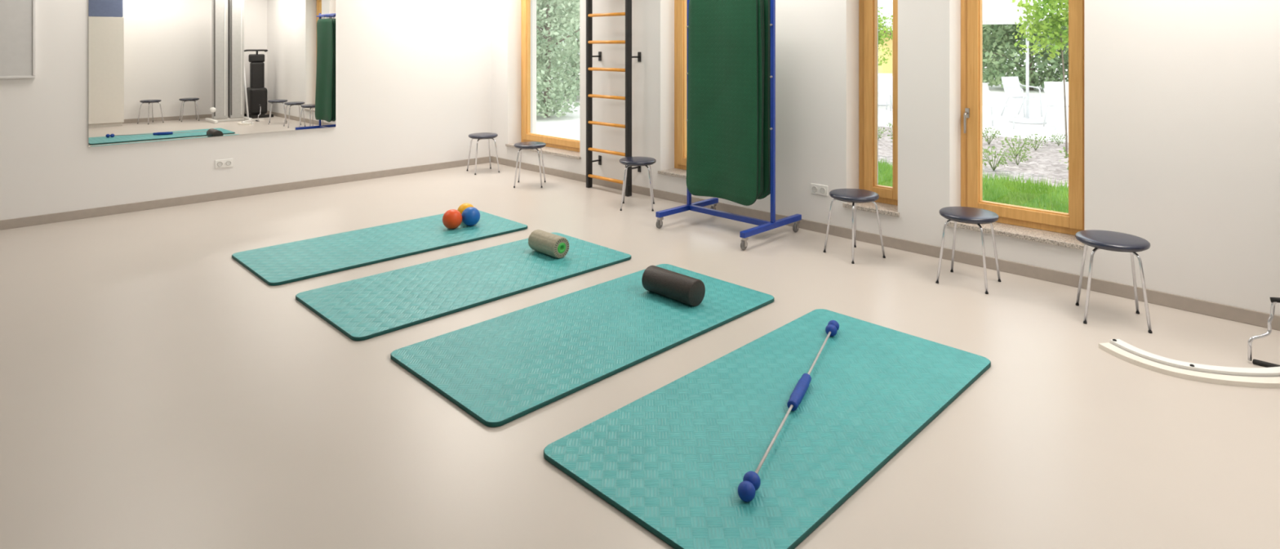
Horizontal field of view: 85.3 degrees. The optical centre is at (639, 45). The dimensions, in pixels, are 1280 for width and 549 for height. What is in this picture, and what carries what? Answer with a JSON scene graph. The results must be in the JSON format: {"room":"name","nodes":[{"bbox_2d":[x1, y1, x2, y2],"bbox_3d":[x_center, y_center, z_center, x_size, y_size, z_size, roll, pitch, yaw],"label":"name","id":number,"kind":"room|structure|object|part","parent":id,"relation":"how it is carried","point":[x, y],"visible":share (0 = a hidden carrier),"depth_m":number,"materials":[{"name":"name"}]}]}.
{"room":"care facility","nodes":[
{"label":"care facility","id":0,"kind":"room"},
{"bbox_2d":[0,0,491,220],"bbox_3d":[-4.662,0.000,6.353,7.577,3.000,0.200,0,0,-45],"label":"wall","id":1,"kind":"structure","parent":0,"point":[413,77],"depth_m":7.26,"materials":[{"name":"white paint"}]},
{"bbox_2d":[0,0,35,79],"bbox_3d":[-5.455,-0.340,5.392,1.158,1.220,0.040,0,0,-45],"label":"board","id":2,"kind":"object","parent":1,"relation":"attached to","point":[17,17],"visible":1,"depth_m":5.71,"materials":[{"name":"white"}]},
{"bbox_2d":[88,0,335,146],"bbox_3d":[-4.055,0.005,6.802,2.115,1.750,0.022,0,0,-45],"label":"wall mirror","id":3,"kind":"object","parent":1,"relation":"attached to","point":[159,70],"visible":1,"depth_m":6.67,"materials":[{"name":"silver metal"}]},
{"bbox_2d":[214,158,232,168],"bbox_3d":[-4.065,1.152,6.797,0.156,0.082,0.016,0,0,-45],"label":"wall socket","id":4,"kind":"object","parent":1,"relation":"attached to","point":[220,163],"visible":1,"depth_m":6.79,"materials":[{"name":"white plastic"}]},
{"bbox_2d":[0,155,491,230],"bbox_3d":[-4.592,1.461,6.274,7.565,0.078,0.012,0,0,-45],"label":"baseboard","id":5,"kind":"structure","parent":1,"relation":"attached to","point":[147,205],"depth_m":6.74,"materials":[{"name":"plastic"}]},
{"bbox_2d":[0,162,1279,548],"bbox_3d":[-1.365,1.600,3.222,8.220,0.200,9.290,0,0,-45],"label":"floor","id":6,"kind":"structure","parent":0,"point":[157,392],"depth_m":2.97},
{"bbox_2d":[231,209,527,285],"bbox_3d":[-1.910,1.490,5.328,1.965,0.020,0.890,0,0,-45],"label":"exercise mat","id":7,"kind":"object","parent":6,"relation":"on","point":[301,260],"visible":0.8,"depth_m":5.13,"materials":[{"name":"teal plastic"}]},
{"bbox_2d":[442,208,462,228],"bbox_3d":[-1.519,1.403,5.626,0.155,0.155,0.156,0,0,-45],"label":"exercise ball","id":8,"kind":"object","parent":7,"relation":"on","point":[452,218],"visible":1,"depth_m":5.57,"materials":[{"name":"orange rubber"}]},
{"bbox_2d":[457,203,474,213],"bbox_3d":[-1.467,1.405,5.864,0.151,0.151,0.152,0,0,-45],"label":"exercise ball","id":9,"kind":"object","parent":7,"relation":"on","point":[464,206],"visible":0.41,"depth_m":5.82,"materials":[{"name":"yellow rubber"}]},
{"bbox_2d":[461,206,479,226],"bbox_3d":[-1.393,1.405,5.723,0.151,0.151,0.152,0,0,-45],"label":"exercise ball","id":10,"kind":"object","parent":7,"relation":"on","point":[471,215],"visible":0.97,"depth_m":5.67,"materials":[{"name":"blue rubber"}]},
{"bbox_2d":[295,232,631,340],"bbox_3d":[-1.054,1.490,4.522,1.972,0.020,0.900,0,0,-45],"label":"exercise mat","id":11,"kind":"object","parent":6,"relation":"on","point":[362,308],"visible":0.89,"depth_m":4.31,"materials":[{"name":"teal plastic"}]},
{"bbox_2d":[528,229,568,257],"bbox_3d":[-0.650,1.406,4.940,0.145,0.145,0.306,0,0,-45],"label":"foam roller","id":12,"kind":"object","parent":11,"relation":"on","point":[556,246],"visible":1,"depth_m":4.86,"materials":[{"name":"beige plastic"}]},
{"bbox_2d":[466,132,499,174],"bbox_3d":[-1.868,1.275,8.279,0.343,0.453,0.343,0,0,-39],"label":"stool","id":13,"kind":"object","parent":6,"relation":"on","point":[480,135],"visible":1,"depth_m":8.23,"materials":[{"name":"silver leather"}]},
{"bbox_3d":[-1.981,1.294,8.305,0.191,0.398,0.015,0,0,13],"label":"leg","id":14,"kind":"part","parent":13,"relation":"part of","materials":[{"name":"silver metal"}]},
{"bbox_3d":[-1.894,1.294,8.166,0.015,0.398,0.191,0,0,13],"label":"leg","id":15,"kind":"part","parent":13,"relation":"part of","materials":[{"name":"silver metal"}]},
{"bbox_3d":[-1.868,1.067,8.279,0.343,0.038,0.343,0,0,13],"label":"seat","id":16,"kind":"part","parent":13,"relation":"part of","materials":[{"name":"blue leather"}]},
{"bbox_3d":[-1.842,1.294,8.392,0.015,0.398,0.191,0,0,13],"label":"leg","id":17,"kind":"part","parent":13,"relation":"part of","materials":[{"name":"silver metal"}]},
{"bbox_3d":[-1.755,1.294,8.253,0.191,0.398,0.015,0,0,13],"label":"leg","id":18,"kind":"part","parent":13,"relation":"part of","materials":[{"name":"silver metal"}]},
{"bbox_2d":[513,141,546,187],"bbox_3d":[-1.186,1.275,7.491,0.343,0.453,0.343,0,0,-1],"label":"stool","id":19,"kind":"object","parent":6,"relation":"on","point":[528,144],"visible":1,"depth_m":7.38,"materials":[{"name":"silver leather"}]},
{"bbox_3d":[-1.266,1.294,7.407,0.015,0.398,0.191,0,0,44],"label":"leg","id":20,"kind":"part","parent":19,"relation":"part of","materials":[{"name":"silver metal"}]},
{"bbox_3d":[-1.269,1.294,7.571,0.191,0.398,0.015,0,0,44],"label":"leg","id":21,"kind":"part","parent":19,"relation":"part of","materials":[{"name":"silver metal"}]},
{"bbox_3d":[-1.186,1.067,7.491,0.343,0.038,0.343,0,0,44],"label":"seat","id":22,"kind":"part","parent":19,"relation":"part of","materials":[{"name":"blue leather"}]},
{"bbox_3d":[-1.103,1.294,7.410,0.191,0.398,0.015,0,0,44],"label":"leg","id":23,"kind":"part","parent":19,"relation":"part of","materials":[{"name":"silver metal"}]},
{"bbox_3d":[-1.105,1.294,7.574,0.015,0.398,0.191,0,0,44],"label":"leg","id":24,"kind":"part","parent":19,"relation":"part of","materials":[{"name":"silver metal"}]},
{"bbox_2d":[390,263,774,426],"bbox_3d":[-0.205,1.490,3.727,1.965,0.020,0.915,0,0,-45],"label":"exercise mat","id":25,"kind":"object","parent":6,"relation":"on","point":[500,370],"visible":0.98,"depth_m":3.47,"materials":[{"name":"teal plastic"}]},
{"bbox_2d":[641,265,705,306],"bbox_3d":[0.193,1.405,4.081,0.149,0.149,0.376,0,0,-45],"label":"foam roller","id":26,"kind":"object","parent":25,"relation":"on","point":[686,289],"visible":1,"depth_m":4.00,"materials":[{"name":"black plastic"}]},
{"bbox_2d":[619,156,656,210],"bbox_3d":[-0.021,1.275,6.462,0.343,0.453,0.343,0,0,-3],"label":"stool","id":27,"kind":"object","parent":6,"relation":"on","point":[628,161],"visible":1,"depth_m":6.36,"materials":[{"name":"silver metal"}]},
{"bbox_3d":[-0.099,1.294,6.548,0.015,0.398,0.191,0,0,-42],"label":"leg","id":28,"kind":"part","parent":27,"relation":"part of","materials":[{"name":"silver metal"}]},
{"bbox_3d":[-0.107,1.294,6.384,0.191,0.398,0.015,0,0,-42],"label":"leg","id":29,"kind":"part","parent":27,"relation":"part of","materials":[{"name":"silver metal"}]},
{"bbox_3d":[-0.021,1.067,6.462,0.343,0.038,0.343,0,0,-42],"label":"seat","id":30,"kind":"part","parent":27,"relation":"part of","materials":[{"name":"black leather"}]},
{"bbox_3d":[0.056,1.294,6.375,0.015,0.398,0.191,0,0,-42],"label":"leg","id":31,"kind":"part","parent":27,"relation":"part of","materials":[{"name":"silver metal"}]},
{"bbox_3d":[0.065,1.294,6.539,0.191,0.398,0.015,0,0,-42],"label":"leg","id":32,"kind":"part","parent":27,"relation":"part of","materials":[{"name":"silver metal"}]},
{"bbox_2d":[655,0,801,249],"bbox_3d":[0.713,0.475,5.660,0.783,2.050,0.899,0,0,-45],"label":"rack","id":33,"kind":"object","parent":6,"relation":"on","point":[764,225],"visible":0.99,"depth_m":5.40,"materials":[{"name":"blue metal"}]},
{"bbox_2d":[686,0,758,205],"bbox_3d":[0.655,0.371,5.608,0.056,1.746,0.720,0,0,-45],"label":"mat","id":34,"kind":"object","parent":33,"relation":"hanging from","point":[722,145],"visible":1,"depth_m":5.59,"materials":[{"name":"green plastic"}]},
{"bbox_2d":[757,0,763,197],"bbox_3d":[0.689,0.360,5.630,0.051,1.724,0.721,0,0,-45],"label":"mat","id":35,"kind":"object","parent":33,"relation":"hanging from","point":[759,2],"visible":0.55,"depth_m":5.39,"materials":[{"name":"green plastic"}]},
{"bbox_2d":[756,0,764,199],"bbox_3d":[0.707,0.369,5.661,0.046,1.741,0.720,0,0,-45],"label":"mat","id":36,"kind":"object","parent":33,"relation":"hanging from","point":[762,2],"visible":0.11,"depth_m":5.42,"materials":[{"name":"green plastic"}]},
{"bbox_2d":[757,0,770,199],"bbox_3d":[0.775,0.365,5.718,0.042,1.732,0.721,0,0,-45],"label":"mat","id":37,"kind":"object","parent":33,"relation":"hanging from","point":[765,195],"visible":0.16,"depth_m":5.47,"materials":[{"name":"green plastic"}]},
{"bbox_2d":[761,0,769,195],"bbox_3d":[0.759,0.355,5.685,0.042,1.712,0.721,0,0,-45],"label":"mat","id":38,"kind":"object","parent":33,"relation":"hanging from","point":[766,117],"visible":0.19,"depth_m":5.45,"materials":[{"name":"green plastic"}]},
{"bbox_2d":[768,0,770,195],"bbox_3d":[0.801,0.354,5.741,0.045,1.710,0.720,0,0,-45],"label":"mat","id":39,"kind":"object","parent":33,"relation":"hanging from","point":[770,0],"visible":0.02,"depth_m":5.50,"materials":[{"name":"green plastic"}]},
{"bbox_2d":[543,308,991,548],"bbox_3d":[0.648,1.490,2.914,1.965,0.020,0.930,0,0,-45],"label":"exercise mat","id":40,"kind":"object","parent":6,"relation":"on","point":[674,459],"visible":0.99,"depth_m":2.67,"materials":[{"name":"teal plastic"}]},
{"bbox_2d":[737,320,839,501],"bbox_3d":[0.674,1.451,2.933,0.058,0.058,1.544,0,0,26],"label":"bar","id":41,"kind":"object","parent":40,"relation":"on","point":[751,482],"visible":1,"depth_m":2.78,"materials":[{"name":"blue plastic"}]},
{"bbox_3d":[0.674,1.453,2.933,0.010,0.014,1.486,0,0,26],"label":"rod","id":42,"kind":"part","parent":41,"relation":"part of","materials":[{"name":"silver metal"}]},
{"bbox_2d":[823,188,885,263],"bbox_3d":[1.534,1.275,4.983,0.342,0.453,0.342,0,0,-22],"label":"stool","id":43,"kind":"object","parent":6,"relation":"on","point":[851,195],"visible":1,"depth_m":4.92,"materials":[{"name":"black leather"}]},
{"bbox_3d":[1.424,1.294,5.021,0.191,0.398,0.015,0,0,19],"label":"leg","id":44,"kind":"part","parent":43,"relation":"part of","materials":[{"name":"silver metal"}]},
{"bbox_3d":[1.496,1.294,4.874,0.015,0.398,0.191,0,0,19],"label":"leg","id":45,"kind":"part","parent":43,"relation":"part of","materials":[{"name":"silver metal"}]},
{"bbox_3d":[1.534,1.067,4.983,0.343,0.038,0.343,0,0,19],"label":"seat","id":46,"kind":"part","parent":43,"relation":"part of","materials":[{"name":"black leather"}]},
{"bbox_3d":[1.572,1.294,5.092,0.015,0.398,0.191,0,0,19],"label":"leg","id":47,"kind":"part","parent":43,"relation":"part of","materials":[{"name":"silver metal"}]},
{"bbox_3d":[1.643,1.294,4.945,0.191,0.398,0.015,0,0,19],"label":"leg","id":48,"kind":"part","parent":43,"relation":"part of","materials":[{"name":"silver metal"}]},
{"bbox_2d":[935,206,1000,293],"bbox_3d":[2.083,1.275,4.408,0.343,0.453,0.343,0,0,35],"label":"stool","id":49,"kind":"object","parent":6,"relation":"on","point":[968,215],"visible":1,"depth_m":4.38,"materials":[{"name":"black leather"}]},
{"bbox_3d":[1.967,1.294,4.400,0.191,0.398,0.015,0,0,-4],"label":"leg","id":50,"kind":"part","parent":49,"relation":"part of","materials":[{"name":"silver metal"}]},
{"bbox_3d":[2.075,1.294,4.523,0.015,0.398,0.191,0,0,-4],"label":"leg","id":51,"kind":"part","parent":49,"relation":"part of","materials":[{"name":"silver metal"}]},
{"bbox_3d":[2.083,1.067,4.408,0.343,0.038,0.343,0,0,-4],"label":"seat","id":52,"kind":"part","parent":49,"relation":"part of","materials":[{"name":"black leather"}]},
{"bbox_3d":[2.091,1.294,4.292,0.015,0.398,0.191,0,0,-4],"label":"leg","id":53,"kind":"part","parent":49,"relation":"part of","materials":[{"name":"silver metal"}]},
{"bbox_3d":[2.198,1.294,4.416,0.191,0.398,0.015,0,0,-4],"label":"leg","id":54,"kind":"part","parent":49,"relation":"part of","materials":[{"name":"silver metal"}]},
{"bbox_2d":[1075,229,1152,333],"bbox_3d":[2.597,1.275,3.826,0.343,0.453,0.343,0,0,31],"label":"stool","id":55,"kind":"object","parent":6,"relation":"on","point":[1114,241],"visible":1,"depth_m":3.76,"materials":[{"name":"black leather"}]},
{"bbox_3d":[2.558,1.294,3.935,0.015,0.398,0.191,0,0,-20],"label":"leg","id":56,"kind":"part","parent":55,"relation":"part of","materials":[{"name":"silver metal"}]},
{"bbox_3d":[2.488,1.294,3.787,0.191,0.398,0.015,0,0,-20],"label":"leg","id":57,"kind":"part","parent":55,"relation":"part of","materials":[{"name":"silver metal"}]},
{"bbox_3d":[2.597,1.067,3.826,0.343,0.038,0.343,0,0,-20],"label":"seat","id":58,"kind":"part","parent":55,"relation":"part of","materials":[{"name":"black leather"}]},
{"bbox_3d":[2.706,1.294,3.865,0.191,0.398,0.015,0,0,-20],"label":"leg","id":59,"kind":"part","parent":55,"relation":"part of","materials":[{"name":"silver metal"}]},
{"bbox_3d":[2.636,1.294,3.717,0.015,0.398,0.191,0,0,-20],"label":"leg","id":60,"kind":"part","parent":55,"relation":"part of","materials":[{"name":"silver metal"}]},
{"bbox_2d":[1098,338,1279,387],"bbox_3d":[2.724,1.479,3.208,0.991,0.042,0.332,0,0,16],"label":"rail","id":61,"kind":"object","parent":6,"relation":"on","point":[1257,377],"visible":1,"depth_m":3.15,"materials":[{"name":"white metal"}]},
{"bbox_2d":[1247,297,1279,367],"bbox_3d":[3.042,1.336,3.211,0.132,0.327,0.349,0,0,-45],"label":"frame","id":62,"kind":"object","parent":6,"relation":"on","point":[1273,300],"visible":1,"depth_m":3.28,"materials":[{"name":"silver metal"}]},
{"bbox_2d":[491,0,1279,315],"bbox_3d":[1.387,0.000,5.969,0.443,3.000,9.290,0,0,-45],"label":"wall","id":63,"kind":"structure","parent":0,"point":[1182,97],"depth_m":4.38,"materials":[{"name":"white paint"}]},
{"bbox_2d":[505,142,580,159],"bbox_3d":[-1.097,1.245,8.276,0.231,0.030,1.435,0,0,-45],"label":"trim","id":64,"kind":"structure","parent":63,"relation":"attached to","point":[554,151],"depth_m":8.08,"materials":[{"name":"stone"}]},
{"bbox_2d":[520,0,579,151],"bbox_3d":[-0.994,0.115,8.376,0.104,2.230,1.400,0,0,-45],"label":"window","id":65,"kind":"structure","parent":63,"relation":"in","point":[526,135],"depth_m":8.77,"materials":[{"name":"brown wood"}]},
{"bbox_2d":[586,0,640,196],"bbox_3d":[-0.282,0.275,7.193,0.189,2.450,0.640,0,0,-45],"label":"wall bars","id":66,"kind":"object","parent":63,"relation":"attached to","point":[628,13],"visible":0.95,"depth_m":7.11,"materials":[{"name":"black metal"}]},
{"bbox_2d":[657,168,686,178],"bbox_3d":[0.549,1.245,6.627,0.231,0.030,0.835,0,0,-45],"label":"trim","id":67,"kind":"structure","parent":63,"relation":"attached to","point":[676,172],"depth_m":6.77,"materials":[{"name":"stone"}]},
{"bbox_2d":[674,0,686,169],"bbox_3d":[0.652,0.115,6.727,0.104,2.230,0.800,0,0,-45],"label":"window","id":68,"kind":"structure","parent":63,"relation":"in","point":[680,6],"depth_m":6.91,"materials":[{"name":"brown wood"}]},
{"bbox_2d":[810,182,827,195],"bbox_3d":[1.439,1.158,5.591,0.016,0.082,0.156,0,0,-45],"label":"wall socket","id":69,"kind":"object","parent":63,"relation":"attached to","point":[815,188],"visible":1,"depth_m":5.59,"materials":[{"name":"white plastic"}]},
{"bbox_2d":[842,201,899,217],"bbox_3d":[1.822,1.245,5.352,0.231,0.030,0.450,0,0,-45],"label":"windowsill","id":70,"kind":"structure","parent":63,"relation":"attached to","point":[883,208],"depth_m":5.30,"materials":[{"name":"stone"}]},
{"bbox_2d":[858,0,897,205],"bbox_3d":[1.905,0.115,5.430,0.163,2.230,0.415,0,0,-45],"label":"window","id":71,"kind":"structure","parent":63,"relation":"in","point":[868,9],"depth_m":5.49,"materials":[{"name":"brown wood"}]},
{"bbox_2d":[491,155,1279,330],"bbox_3d":[1.226,1.461,5.809,0.012,0.078,8.890,0,0,-45],"label":"baseboard","id":72,"kind":"structure","parent":63,"relation":"attached to","point":[1247,316],"depth_m":4.67,"materials":[{"name":"plastic"}]},
{"bbox_2d":[945,221,1087,249],"bbox_3d":[2.522,1.245,4.651,0.231,0.030,0.850,0,0,-45],"label":"windowsill","id":73,"kind":"structure","parent":63,"relation":"attached to","point":[1056,238],"depth_m":4.56,"materials":[{"name":"stone"}]},
{"bbox_2d":[960,0,1084,235],"bbox_3d":[2.604,0.115,4.730,0.163,2.230,0.815,0,0,-45],"label":"window","id":74,"kind":"structure","parent":63,"relation":"in","point":[1072,222],"depth_m":4.79,"materials":[{"name":"brown wood"}]},
{"bbox_3d":[2.318,0.532,4.942,0.059,0.175,0.030,0,0,-45],"label":"handle","id":75,"kind":"part","parent":74,"relation":"part of","materials":[{"name":"metal"}]},
{"label":"outside","id":76,"kind":"structure","parent":0,"visible":0},
{"bbox_2d":[536,62,1068,213],"bbox_3d":[12.552,1.635,33.725,54.580,0.530,90.000,0,0,-45],"label":"ground","id":77,"kind":"structure","parent":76,"point":[567,126],"depth_m":12.73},
{"bbox_2d":[536,0,579,117],"bbox_3d":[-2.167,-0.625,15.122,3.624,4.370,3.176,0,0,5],"label":"hedge","id":78,"kind":"object","parent":77,"relation":"on","point":[545,103],"visible":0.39,"depth_m":14.81,"materials":[{"name":"green plant"}]},
{"bbox_2d":[878,30,893,75],"bbox_3d":[7.835,0.535,24.706,3.400,2.050,3.500,0,0,-45],"label":"building","id":79,"kind":"structure","parent":77,"relation":"on","point":[887,68],"depth_m":22.77,"materials":[{"name":"paint"}]},
{"bbox_2d":[878,75,893,111],"bbox_3d":[5.868,1.128,16.178,0.603,0.866,0.568,0,0,-31],"label":"garden chair","id":80,"kind":"object","parent":77,"relation":"on","point":[885,82],"visible":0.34,"depth_m":16.06,"materials":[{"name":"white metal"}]},
{"bbox_3d":[5.871,1.193,16.180,0.597,0.735,0.568,0,0,-31],"label":"chair frame","id":81,"kind":"part","parent":80,"relation":"part of","materials":[{"name":"white metal"}]},
{"bbox_2d":[878,0,893,105],"bbox_3d":[6.239,0.135,18.379,3.178,2.850,3.178,0,0,23],"label":"parasol","id":82,"kind":"object","parent":77,"relation":"on","point":[887,6],"visible":0.17,"depth_m":17.49,"materials":[{"name":"white fabric"}]},
{"bbox_2d":[878,73,893,110],"bbox_3d":[5.894,1.128,17.192,0.568,0.866,0.603,0,0,34],"label":"garden chair","id":83,"kind":"object","parent":77,"relation":"on","point":[880,74],"visible":0.03,"depth_m":17.26,"materials":[{"name":"white metal"}]},
{"bbox_3d":[5.892,1.193,17.190,0.568,0.735,0.597,0,0,34],"label":"chair frame","id":84,"kind":"part","parent":83,"relation":"part of","materials":[{"name":"white metal"}]},
{"bbox_2d":[878,125,1068,187],"bbox_3d":[9.568,1.530,5.030,3.950,0.060,21.600,0,0,-45],"label":"gravel bed","id":85,"kind":"object","parent":77,"relation":"on","point":[1047,161],"visible":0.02,"depth_m":9.21,"materials":[{"name":"grey gravel"}]},
{"bbox_2d":[878,127,886,138],"bbox_3d":[3.709,1.384,10.894,0.286,0.229,0.296,0,0,36],"label":"plant","id":86,"kind":"object","parent":85,"relation":"on","point":[882,131],"visible":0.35,"depth_m":10.86,"materials":[{"name":"green plant"}]},
{"bbox_2d":[878,6,893,66],"bbox_3d":[3.917,0.349,12.302,1.147,2.302,1.165,0,0,-2],"label":"tree","id":87,"kind":"object","parent":85,"relation":"on","point":[881,36],"visible":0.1,"depth_m":12.03,"materials":[{"name":"green plant"}]},
{"bbox_2d":[886,120,893,132],"bbox_3d":[4.300,1.382,11.678,0.291,0.233,0.301,0,0,-12],"label":"plant","id":88,"kind":"object","parent":85,"relation":"on","point":[891,121],"visible":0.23,"depth_m":11.72,"materials":[{"name":"green plant"}]},
{"bbox_2d":[982,127,1000,144],"bbox_3d":[5.288,1.369,10.511,0.322,0.258,0.333,0,0,12],"label":"plant","id":89,"kind":"object","parent":85,"relation":"on","point":[987,140],"visible":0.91,"depth_m":10.51,"materials":[{"name":"green plant"}]},
{"bbox_2d":[982,145,1012,170],"bbox_3d":[4.221,1.352,8.300,0.378,0.292,0.365,0,0,20],"label":"plant","id":90,"kind":"object","parent":85,"relation":"on","point":[985,151],"visible":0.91,"depth_m":8.28,"materials":[{"name":"green plant"}]},
{"bbox_2d":[1000,135,1032,156],"bbox_3d":[5.040,1.353,9.330,0.362,0.290,0.375,0,0,-37],"label":"plant","id":91,"kind":"object","parent":85,"relation":"on","point":[1016,136],"visible":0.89,"depth_m":9.32,"materials":[{"name":"green plant"}]},
{"bbox_2d":[1006,146,1031,164],"bbox_3d":[4.725,1.387,8.700,0.287,0.222,0.277,0,0,12],"label":"plant","id":92,"kind":"object","parent":85,"relation":"on","point":[1009,149],"visible":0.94,"depth_m":8.68,"materials":[{"name":"green plant"}]},
{"bbox_2d":[1022,133,1048,150],"bbox_3d":[5.660,1.379,9.931,0.298,0.239,0.309,0,0,-13],"label":"plant","id":93,"kind":"object","parent":85,"relation":"on","point":[1035,137],"visible":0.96,"depth_m":9.92,"materials":[{"name":"green plant"}]},
{"bbox_2d":[1010,0,1068,157],"bbox_3d":[5.729,0.146,9.350,1.370,2.708,1.349,0,0,22],"label":"tree","id":94,"kind":"object","parent":85,"relation":"on","point":[1056,21],"visible":0.82,"depth_m":9.28,"materials":[{"name":"green plant"}]},
{"bbox_2d":[1048,133,1065,146],"bbox_3d":[6.252,1.405,10.391,0.243,0.188,0.235,0,0,-29],"label":"plant","id":95,"kind":"object","parent":85,"relation":"on","point":[1054,137],"visible":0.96,"depth_m":10.37,"materials":[{"name":"green plant"}]},
{"bbox_2d":[1058,146,1068,163],"bbox_3d":[5.220,1.353,8.300,0.374,0.290,0.362,0,0,-37],"label":"plant","id":96,"kind":"object","parent":85,"relation":"on","point":[1064,148],"visible":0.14,"depth_m":8.35,"materials":[{"name":"green plant"}]},
{"bbox_3d":[7.197,1.530,3.087,2.150,0.060,18.200,0,0,-45],"label":"lawn strip","id":97,"kind":"part","parent":77,"relation":"part of","materials":[{"name":"green plant"}]},
{"bbox_3d":[2.978,1.435,7.353,2.082,0.130,3.870,0,0,-45],"label":"grass blades","id":98,"kind":"part","parent":77,"relation":"part of","materials":[{"name":"green plant"}]},
{"bbox_2d":[982,83,1014,129],"bbox_3d":[6.627,1.128,13.156,0.603,0.866,0.568,0,0,-14],"label":"garden chair","id":99,"kind":"object","parent":77,"relation":"on","point":[987,98],"visible":0.62,"depth_m":12.93,"materials":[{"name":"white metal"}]},
{"bbox_2d":[982,25,1024,78],"bbox_3d":[15.052,-2.738,31.797,7.228,8.595,6.272,0,0,-17],"label":"tree","id":100,"kind":"object","parent":77,"relation":"on","point":[984,56],"visible":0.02,"depth_m":30.60,"materials":[{"name":"green plant"}]},
{"bbox_2d":[1000,75,1042,117],"bbox_3d":[8.421,1.128,15.353,0.568,0.866,0.603,0,0,-24],"label":"garden chair","id":101,"kind":"object","parent":77,"relation":"on","point":[1011,85],"visible":0.89,"depth_m":15.50,"materials":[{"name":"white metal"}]},
{"bbox_2d":[982,0,1066,124],"bbox_3d":[7.897,0.135,14.171,3.178,2.850,3.178,0,0,23],"label":"parasol","id":102,"kind":"object","parent":77,"relation":"on","point":[994,11],"visible":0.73,"depth_m":13.50,"materials":[{"name":"white fabric"}]},
{"bbox_2d":[982,24,1068,89],"bbox_3d":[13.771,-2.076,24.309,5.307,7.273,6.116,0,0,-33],"label":"hedge","id":103,"kind":"object","parent":77,"relation":"on","point":[1002,41],"visible":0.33,"depth_m":24.02,"materials":[{"name":"green plant"}]},
{"bbox_2d":[1043,81,1068,129],"bbox_3d":[8.005,1.128,13.092,0.568,0.866,0.603,0,0,11],"label":"garden chair","id":104,"kind":"object","parent":77,"relation":"on","point":[1054,91],"visible":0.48,"depth_m":13.31,"materials":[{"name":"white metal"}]},
{"bbox_3d":[8.004,1.193,13.089,0.568,0.735,0.597,0,0,11],"label":"chair frame","id":105,"kind":"part","parent":104,"relation":"part of","materials":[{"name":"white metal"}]}
]}

